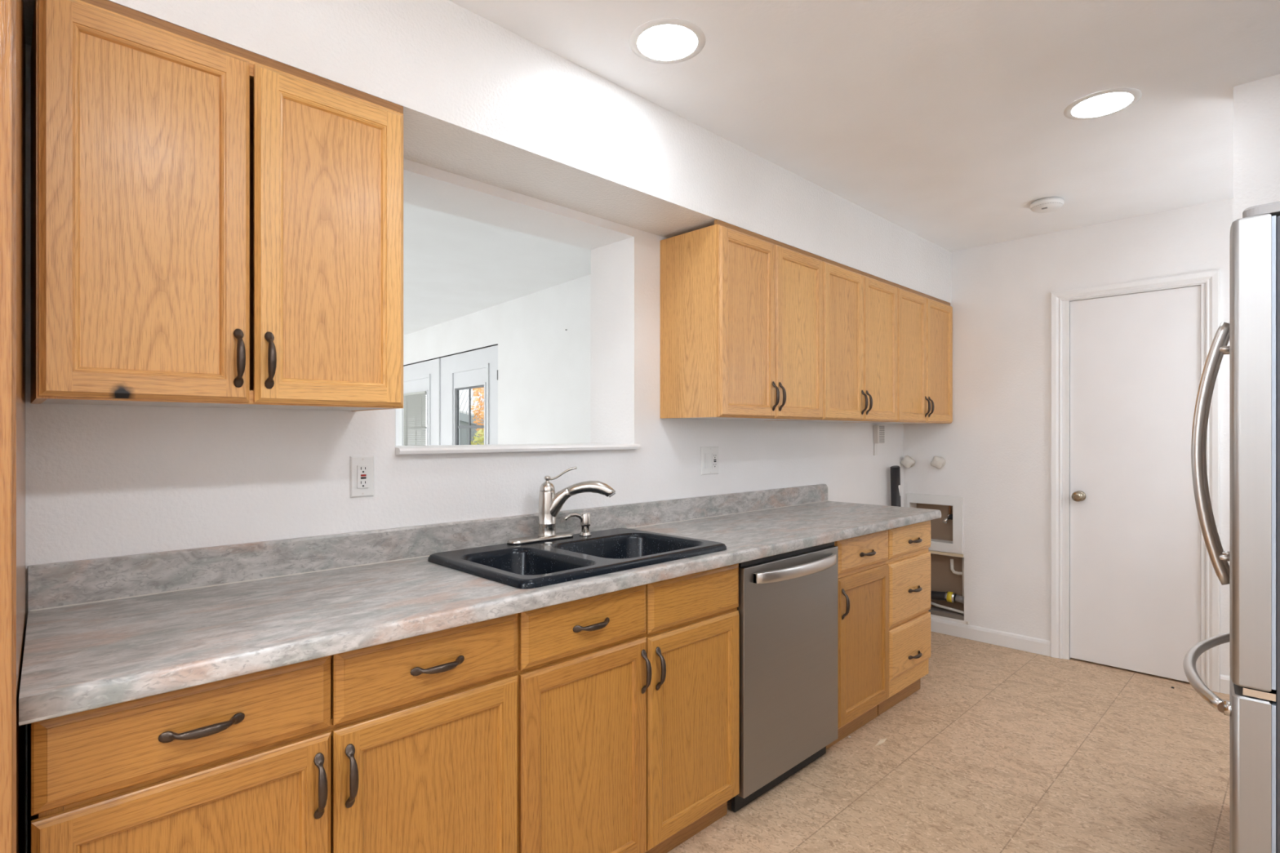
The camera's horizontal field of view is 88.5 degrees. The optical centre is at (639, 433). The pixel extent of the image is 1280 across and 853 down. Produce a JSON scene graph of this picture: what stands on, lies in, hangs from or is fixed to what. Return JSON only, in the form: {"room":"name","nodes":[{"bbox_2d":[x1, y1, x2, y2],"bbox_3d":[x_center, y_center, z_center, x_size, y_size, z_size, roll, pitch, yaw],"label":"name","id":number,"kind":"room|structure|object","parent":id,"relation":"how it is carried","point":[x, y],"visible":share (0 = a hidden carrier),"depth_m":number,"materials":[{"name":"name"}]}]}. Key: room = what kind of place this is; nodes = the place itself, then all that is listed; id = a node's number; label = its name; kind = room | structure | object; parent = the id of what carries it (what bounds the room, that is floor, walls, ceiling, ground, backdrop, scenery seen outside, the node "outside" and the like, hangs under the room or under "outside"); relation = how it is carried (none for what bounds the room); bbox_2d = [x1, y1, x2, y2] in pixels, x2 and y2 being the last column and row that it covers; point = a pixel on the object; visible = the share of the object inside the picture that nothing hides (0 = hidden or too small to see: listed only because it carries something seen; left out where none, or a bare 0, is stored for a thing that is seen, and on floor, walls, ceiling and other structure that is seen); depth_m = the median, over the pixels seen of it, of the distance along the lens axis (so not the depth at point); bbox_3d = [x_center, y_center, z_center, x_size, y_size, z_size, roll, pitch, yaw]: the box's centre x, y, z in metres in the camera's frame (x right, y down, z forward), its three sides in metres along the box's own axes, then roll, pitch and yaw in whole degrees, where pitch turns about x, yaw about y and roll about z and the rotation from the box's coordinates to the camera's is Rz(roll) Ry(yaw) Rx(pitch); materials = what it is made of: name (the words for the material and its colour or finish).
{"room":"kitchen","nodes":[
{"label":"kitchen","id":0,"kind":"room"},
{"bbox_2d":[25,44,903,852],"bbox_3d":[-0.687,0.063,2.235,6.936,2.468,0.277,0,0,-44],"label":"wall","id":1,"kind":"structure","parent":0,"point":[102,481],"depth_m":2.00,"materials":[{"name":"white paint"}]},
{"bbox_2d":[31,0,403,411],"bbox_3d":[-0.945,-0.453,1.536,0.694,0.775,0.360,0,0,-44],"label":"upper cabinet","id":2,"kind":"object","parent":1,"relation":"attached to","point":[215,223],"visible":1,"depth_m":1.38,"materials":[{"name":"brown wood"}]},
{"bbox_2d":[350,455,373,497],"bbox_3d":[-0.808,0.125,1.915,0.069,0.120,0.012,0,0,-44],"label":"outlet","id":3,"kind":"object","parent":1,"relation":"attached to","point":[362,468],"visible":1,"depth_m":1.91,"materials":[{"name":"white plastic"}]},
{"bbox_2d":[357,465,368,488],"bbox_3d":[-0.806,0.125,1.913,0.033,0.067,0.004,0,0,-44],"label":"receptacle","id":4,"kind":"object","parent":3,"relation":"attached to","point":[362,470],"depth_m":1.91,"materials":[{"name":"white plastic"}]},
{"bbox_2d":[27,484,827,611],"bbox_3d":[-0.129,0.333,2.568,3.313,0.096,0.020,0,0,-44],"label":"backsplash","id":5,"kind":"structure","parent":1,"relation":"attached to","point":[80,581],"depth_m":1.83,"materials":[{"name":"stone"}]},
{"bbox_2d":[395,443,640,455],"bbox_3d":[-0.472,0.054,2.435,1.008,0.022,0.330,0,0,-44],"label":"trim","id":6,"kind":"structure","parent":1,"relation":"attached to","point":[499,448],"depth_m":2.25,"materials":[{"name":"white paint"}]},
{"bbox_2d":[700,446,718,475],"bbox_3d":[0.324,0.124,3.018,0.126,0.128,0.012,0,0,-44],"label":"outlet","id":7,"kind":"object","parent":1,"relation":"attached to","point":[708,455],"visible":1,"depth_m":3.01,"materials":[{"name":"white plastic"}]},
{"bbox_2d":[705,453,710,468],"bbox_3d":[0.308,0.124,2.999,0.030,0.066,0.006,0,0,-44],"label":"rocker switch","id":8,"kind":"object","parent":7,"relation":"attached to","point":[707,455],"depth_m":3.00,"materials":[{"name":"white plastic"}]},
{"bbox_2d":[711,453,717,467],"bbox_3d":[0.345,0.125,3.036,0.033,0.067,0.004,0,0,-44],"label":"receptacle","id":9,"kind":"object","parent":7,"relation":"attached to","point":[714,455],"depth_m":3.03,"materials":[{"name":"white plastic"}]},
{"bbox_2d":[660,219,822,421],"bbox_3d":[0.489,-0.453,2.934,0.774,0.775,0.360,0,0,-44],"label":"upper cabinet","id":10,"kind":"object","parent":1,"relation":"attached to","point":[741,309],"visible":1,"depth_m":2.73,"materials":[{"name":"brown wood"}]},
{"bbox_2d":[768,256,897,422],"bbox_3d":[1.050,-0.453,3.481,0.789,0.775,0.360,0,0,-44],"label":"upper cabinet","id":11,"kind":"object","parent":1,"relation":"attached to","point":[860,308],"visible":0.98,"depth_m":3.34,"materials":[{"name":"brown wood"}]},
{"bbox_2d":[873,425,884,455],"bbox_3d":[1.516,0.042,4.163,0.087,0.190,0.035,0,0,-44],"label":"door chime","id":12,"kind":"object","parent":1,"relation":"attached to","point":[878,430],"visible":1,"depth_m":4.14,"materials":[{"name":"white plastic"}]},
{"bbox_2d":[879,426,884,442],"bbox_3d":[1.530,0.005,4.154,0.068,0.099,0.002,0,0,-44],"label":"grille","id":13,"kind":"object","parent":12,"relation":"attached to","point":[882,428],"depth_m":4.15,"materials":[{"name":"grey plastic"}]},
{"bbox_2d":[861,283,952,423],"bbox_3d":[1.621,-0.453,4.037,0.802,0.775,0.360,0,0,-44],"label":"upper cabinet","id":14,"kind":"object","parent":1,"relation":"attached to","point":[924,322],"visible":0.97,"depth_m":3.89,"materials":[{"name":"brown wood"}]},
{"bbox_2d":[23,0,951,302],"bbox_3d":[-0.536,-1.006,1.972,6.786,0.330,0.310,0,0,-44],"label":"soffit","id":15,"kind":"structure","parent":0,"point":[481,100],"depth_m":2.03,"materials":[{"name":"white paint"}]},
{"bbox_2d":[395,274,591,445],"bbox_3d":[-1.692,0.063,6.569,0.140,2.468,7.370,0,0,-39],"label":"wall","id":16,"kind":"structure","parent":0,"point":[544,368],"depth_m":5.45,"materials":[{"name":"white paint"}]},
{"bbox_2d":[403,391,426,445],"bbox_3d":[-2.598,0.253,7.554,0.021,1.449,0.713,0,0,-39],"label":"window","id":17,"kind":"structure","parent":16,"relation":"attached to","point":[414,402],"depth_m":7.55,"materials":[{"name":"grey"}]},
{"bbox_2d":[395,343,497,445],"bbox_3d":[-2.115,0.234,7.056,0.142,2.103,2.732,0,0,-39],"label":"door","id":18,"kind":"structure","parent":16,"relation":"in","point":[452,399],"depth_m":6.74,"materials":[{"name":"white paint"}]},
{"bbox_2d":[403,202,591,335],"bbox_3d":[-3.656,-1.221,4.717,6.150,0.100,7.423,0,0,-44],"label":"ceiling","id":19,"kind":"structure","parent":0,"point":[455,267],"depth_m":4.60,"materials":[{"name":"white paint"}]},
{"bbox_2d":[448,0,1279,251],"bbox_3d":[0.338,-1.221,1.183,6.936,0.100,2.660,0,0,-44],"label":"ceiling","id":20,"kind":"structure","parent":0,"point":[944,121],"depth_m":2.21,"materials":[{"name":"paint"}]},
{"bbox_2d":[629,17,705,63],"bbox_3d":[0.082,-1.169,1.964,0.228,0.004,0.228,0,0,-44],"label":"recessed light","id":21,"kind":"object","parent":20,"relation":"in","point":[666,40],"visible":1,"depth_m":1.95,"materials":[{"name":"white plastic"}]},
{"bbox_2d":[1029,196,1064,213],"bbox_3d":[2.049,-1.147,3.308,0.148,0.048,0.148,0,0,-44],"label":"smoke detector","id":22,"kind":"object","parent":20,"relation":"attached to","point":[1049,204],"visible":1,"depth_m":3.27,"materials":[{"name":"white plastic"}]},
{"bbox_2d":[1063,87,1142,119],"bbox_3d":[1.642,-1.169,2.336,0.228,0.004,0.228,0,0,-44],"label":"recessed light","id":23,"kind":"object","parent":20,"relation":"in","point":[1108,102],"visible":1,"depth_m":2.33,"materials":[{"name":"white plastic"}]},
{"bbox_2d":[667,631,1229,852],"bbox_3d":[0.338,1.347,1.183,6.936,0.100,2.660,0,0,-44],"label":"floor","id":24,"kind":"structure","parent":0,"point":[997,748],"depth_m":2.51,"materials":[{"name":"beige tile"}]},
{"bbox_2d":[0,0,25,852],"bbox_3d":[-1.427,0.230,0.848,0.940,2.133,0.671,0,0,-44],"label":"tall cabinet","id":25,"kind":"object","parent":24,"relation":"on","point":[12,33],"visible":1,"depth_m":0.93,"materials":[{"name":"brown wood"}]},
{"bbox_2d":[26,613,517,852],"bbox_3d":[-0.797,0.860,1.488,0.868,0.873,0.634,0,0,-44],"label":"base cabinet","id":26,"kind":"object","parent":24,"relation":"on","point":[406,745],"visible":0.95,"depth_m":1.25,"materials":[{"name":"orange wood"}]},
{"bbox_2d":[516,563,739,852],"bbox_3d":[-0.172,0.860,2.097,0.875,0.873,0.634,0,0,-44],"label":"base cabinet","id":27,"kind":"object","parent":24,"relation":"on","point":[628,699],"visible":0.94,"depth_m":1.85,"materials":[{"name":"orange wood"}]},
{"bbox_2d":[18,484,941,725],"bbox_3d":[0.084,0.353,2.343,3.352,0.136,0.640,0,0,-44],"label":"countertop","id":28,"kind":"structure","parent":27,"relation":"on","point":[103,632],"depth_m":1.53,"materials":[{"name":"stone"}]},
{"bbox_2d":[506,466,615,544],"bbox_3d":[-0.272,0.236,2.239,0.361,0.247,0.158,0,0,-15],"label":"faucet","id":29,"kind":"object","parent":28,"relation":"on","point":[550,504],"visible":1,"depth_m":2.22,"materials":[{"name":"silver metal"}]},
{"bbox_2d":[427,528,726,588],"bbox_3d":[-0.175,0.450,2.066,0.810,0.184,0.524,0,0,-44],"label":"sink","id":30,"kind":"object","parent":28,"relation":"in","point":[544,563],"visible":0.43,"depth_m":2.03,"materials":[{"name":"black"}]},
{"bbox_2d":[563,512,591,536],"bbox_3d":[-0.219,0.319,2.300,0.114,0.082,0.043,0,0,-44],"label":"soap dispenser","id":31,"kind":"object","parent":30,"relation":"on","point":[584,517],"visible":1,"depth_m":2.31,"materials":[{"name":"silver metal"}]},
{"bbox_2d":[889,465,901,506],"bbox_3d":[1.671,0.753,4.270,0.115,1.090,0.061,0,0,-44],"label":"drain pipe","id":32,"kind":"object","parent":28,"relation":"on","point":[895,470],"visible":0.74,"depth_m":4.23,"materials":[{"name":"grey plastic"}]},
{"bbox_2d":[731,542,838,812],"bbox_3d":[0.379,0.863,2.608,0.622,0.867,0.658,0,0,-44],"label":"dishwasher","id":33,"kind":"object","parent":24,"relation":"on","point":[788,609],"visible":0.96,"depth_m":2.37,"materials":[{"name":"grey metal"}]},
{"bbox_2d":[826,529,888,749],"bbox_3d":[0.768,0.860,3.013,0.462,0.873,0.634,0,0,-44],"label":"base cabinet","id":34,"kind":"object","parent":24,"relation":"on","point":[863,567],"visible":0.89,"depth_m":2.81,"materials":[{"name":"brown wood"}]},
{"bbox_2d":[875,738,886,746],"bbox_3d":[1.010,1.294,2.757,0.105,0.004,0.020,0,0,-44],"label":"chip","id":35,"kind":"object","parent":24,"relation":"on","point":[881,741],"visible":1,"depth_m":2.76,"materials":[{"name":"beige"}]},
{"bbox_2d":[877,520,930,715],"bbox_3d":[1.102,0.860,3.339,0.469,0.873,0.634,0,0,-44],"label":"base cabinet","id":36,"kind":"object","parent":24,"relation":"on","point":[908,562],"visible":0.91,"depth_m":3.12,"materials":[{"name":"brown wood"}]},
{"bbox_2d":[1182,201,1279,852],"bbox_3d":[1.897,0.394,1.571,0.910,1.805,0.918,0,0,-44],"label":"refrigerator","id":37,"kind":"object","parent":24,"relation":"on","point":[1252,574],"visible":1,"depth_m":1.47,"materials":[{"name":"grey metal"}]},
{"bbox_2d":[903,197,1233,677],"bbox_3d":[2.757,0.063,3.541,0.120,2.468,2.660,0,0,-44],"label":"wall","id":38,"kind":"structure","parent":0,"point":[995,449],"depth_m":3.95,"materials":[{"name":"white paint"}]},
{"bbox_2d":[900,455,915,468],"bbox_3d":[1.794,0.189,4.398,0.061,0.087,0.087,0,0,-44],"label":"valve","id":39,"kind":"object","parent":38,"relation":"attached to","point":[908,461],"visible":1,"depth_m":4.38,"materials":[{"name":"beige"}]},
{"bbox_2d":[906,493,963,554],"bbox_3d":[1.940,0.584,4.321,0.059,0.366,0.368,0,0,-44],"label":"frame","id":40,"kind":"object","parent":38,"relation":"attached to","point":[956,546],"visible":0.72,"depth_m":4.23,"materials":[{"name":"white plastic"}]},
{"bbox_2d":[930,455,945,468],"bbox_3d":[1.932,0.186,4.257,0.061,0.084,0.084,0,0,-44],"label":"valve","id":41,"kind":"object","parent":38,"relation":"attached to","point":[938,462],"visible":1,"depth_m":4.24,"materials":[{"name":"beige plastic"}]},
{"bbox_2d":[916,502,964,611],"bbox_3d":[2.016,0.822,4.376,0.014,0.750,0.370,0,0,-44],"label":"wall","id":42,"kind":"structure","parent":38,"relation":"attached to","point":[942,578],"depth_m":4.36,"materials":[{"name":"brown paint"}]},
{"bbox_2d":[928,550,963,557],"bbox_3d":[1.962,0.777,4.308,0.067,0.018,0.323,0,0,-44],"label":"wood ledge","id":43,"kind":"object","parent":38,"relation":"attached to","point":[931,551],"visible":0.43,"depth_m":4.24,"materials":[{"name":"beige wood"}]},
{"bbox_2d":[928,606,964,620],"bbox_3d":[1.979,1.175,4.326,0.098,0.026,0.329,0,0,-44],"label":"plate","id":44,"kind":"object","parent":38,"relation":"attached to","point":[934,611],"visible":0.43,"depth_m":4.27,"materials":[{"name":"brown"}]},
{"bbox_2d":[930,601,964,614],"bbox_3d":[1.980,1.130,4.321,0.022,0.052,0.315,0,0,-37],"label":"pipe","id":45,"kind":"object","parent":44,"relation":"on","point":[931,602],"visible":0.6,"depth_m":4.28,"materials":[{"name":"beige plastic"}]},
{"bbox_2d":[930,591,964,604],"bbox_3d":[1.969,1.063,4.316,0.070,0.071,0.328,0,0,-44],"label":"hose","id":46,"kind":"object","parent":38,"relation":"attached to","point":[951,597],"visible":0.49,"depth_m":4.25,"materials":[{"name":"grey plastic"}]},
{"bbox_2d":[942,505,952,523],"bbox_3d":[2.005,0.526,4.277,0.070,0.114,0.067,0,0,12],"label":"spigot","id":47,"kind":"object","parent":38,"relation":"attached to","point":[949,515],"visible":0.94,"depth_m":4.26,"materials":[{"name":"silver metal"}]},
{"bbox_2d":[950,557,964,596],"bbox_3d":[2.059,0.920,4.248,0.097,0.255,0.026,0,0,36],"label":"pipe","id":48,"kind":"object","parent":38,"relation":"attached to","point":[952,569],"visible":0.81,"depth_m":4.23,"materials":[{"name":"beige plastic"}]},
{"bbox_2d":[930,617,1050,656],"bbox_3d":[2.085,1.252,4.133,0.013,0.089,0.872,0,0,-44],"label":"baseboard","id":49,"kind":"structure","parent":38,"relation":"attached to","point":[1021,642],"depth_m":4.04,"materials":[{"name":"white paint"}]},
{"bbox_2d":[1050,269,1219,693],"bbox_3d":[2.658,0.238,3.566,0.108,2.117,0.739,0,0,-44],"label":"door","id":50,"kind":"structure","parent":38,"relation":"in","point":[1142,583],"depth_m":3.56,"materials":[{"name":"white paint"}]},
{"bbox_2d":[1219,674,1229,694],"bbox_3d":[3.024,1.252,3.171,0.013,0.089,0.336,0,0,-44],"label":"baseboard","id":51,"kind":"structure","parent":38,"relation":"attached to","point":[1224,679],"depth_m":3.28,"materials":[{"name":"white paint"}]},
{"bbox_2d":[1233,73,1279,221],"bbox_3d":[2.362,0.063,1.933,0.118,2.468,0.908,0,0,-44],"label":"wall partition","id":52,"kind":"structure","parent":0,"point":[1256,104],"depth_m":2.18,"materials":[{"name":"white paint"}]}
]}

